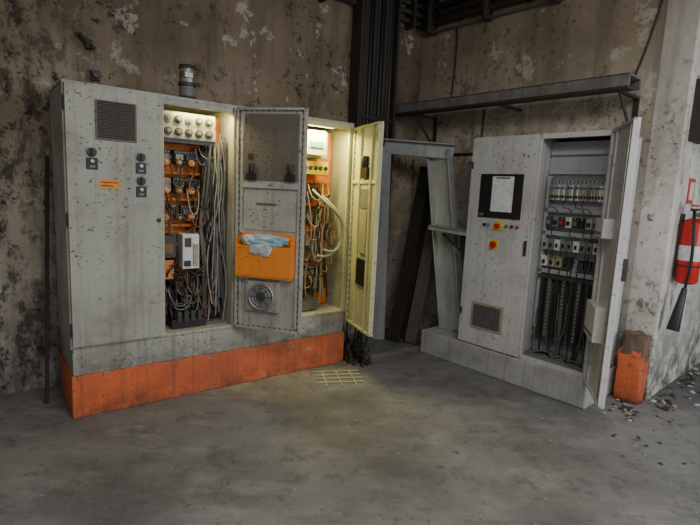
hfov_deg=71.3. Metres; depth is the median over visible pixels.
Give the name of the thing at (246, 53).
wall
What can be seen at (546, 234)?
tall cabinet
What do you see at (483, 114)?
pipe
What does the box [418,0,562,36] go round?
cable tray
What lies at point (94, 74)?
wall bracket
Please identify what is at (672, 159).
wall
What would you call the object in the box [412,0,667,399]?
wall
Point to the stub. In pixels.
(635, 349)
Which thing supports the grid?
on the floor
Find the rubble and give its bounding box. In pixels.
[602,367,699,464]
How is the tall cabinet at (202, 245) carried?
on the floor
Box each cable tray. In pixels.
[319,0,424,30]
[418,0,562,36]
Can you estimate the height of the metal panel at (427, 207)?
1.700 m
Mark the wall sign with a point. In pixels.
(691, 186)
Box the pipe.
[453,109,484,155]
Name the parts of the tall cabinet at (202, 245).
door closed, door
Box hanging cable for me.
[450,0,662,96]
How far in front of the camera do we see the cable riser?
4.90 m
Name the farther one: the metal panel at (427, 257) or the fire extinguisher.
the metal panel at (427, 257)
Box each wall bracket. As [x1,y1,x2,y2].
[78,32,95,50]
[90,69,100,80]
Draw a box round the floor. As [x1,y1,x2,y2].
[0,328,699,524]
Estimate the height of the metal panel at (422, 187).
1.850 m
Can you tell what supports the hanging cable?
hanging from the cable tray at (487, 7)
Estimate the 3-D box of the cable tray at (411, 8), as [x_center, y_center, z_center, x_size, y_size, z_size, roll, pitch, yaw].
[0.037,-2.639,4.675,1.900,0.420,0.135,-4,10,-37]
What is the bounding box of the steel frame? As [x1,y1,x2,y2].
[372,138,461,339]
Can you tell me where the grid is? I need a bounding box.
[312,369,363,385]
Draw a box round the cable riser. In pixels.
[348,0,401,215]
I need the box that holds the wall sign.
[686,178,695,203]
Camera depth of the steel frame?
4.88 m
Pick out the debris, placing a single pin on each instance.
(387, 370)
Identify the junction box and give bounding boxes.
[688,79,699,143]
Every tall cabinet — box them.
[49,78,383,418]
[420,117,642,408]
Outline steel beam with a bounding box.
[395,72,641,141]
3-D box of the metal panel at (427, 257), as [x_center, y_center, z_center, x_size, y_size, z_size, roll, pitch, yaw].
[0.795,0.043,5.130,0.132,1.600,0.416,10,11,42]
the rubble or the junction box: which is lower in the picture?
the rubble
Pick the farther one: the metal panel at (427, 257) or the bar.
the metal panel at (427, 257)
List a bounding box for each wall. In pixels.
[0,0,424,394]
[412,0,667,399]
[624,0,699,399]
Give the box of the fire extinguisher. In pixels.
[666,204,699,331]
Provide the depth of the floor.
2.90 m
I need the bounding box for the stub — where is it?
[613,330,652,404]
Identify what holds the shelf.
attached to the tall cabinet at (546, 234)
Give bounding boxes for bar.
[45,155,48,402]
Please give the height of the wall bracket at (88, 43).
0.109 m
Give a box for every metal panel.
[387,166,428,341]
[400,191,429,337]
[404,212,433,343]
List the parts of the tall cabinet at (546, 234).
door closed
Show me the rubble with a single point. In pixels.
(666, 408)
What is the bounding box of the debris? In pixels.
[40,370,696,524]
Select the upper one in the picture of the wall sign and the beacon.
the beacon
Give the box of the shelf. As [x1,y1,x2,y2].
[428,225,466,255]
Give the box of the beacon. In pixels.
[178,64,196,98]

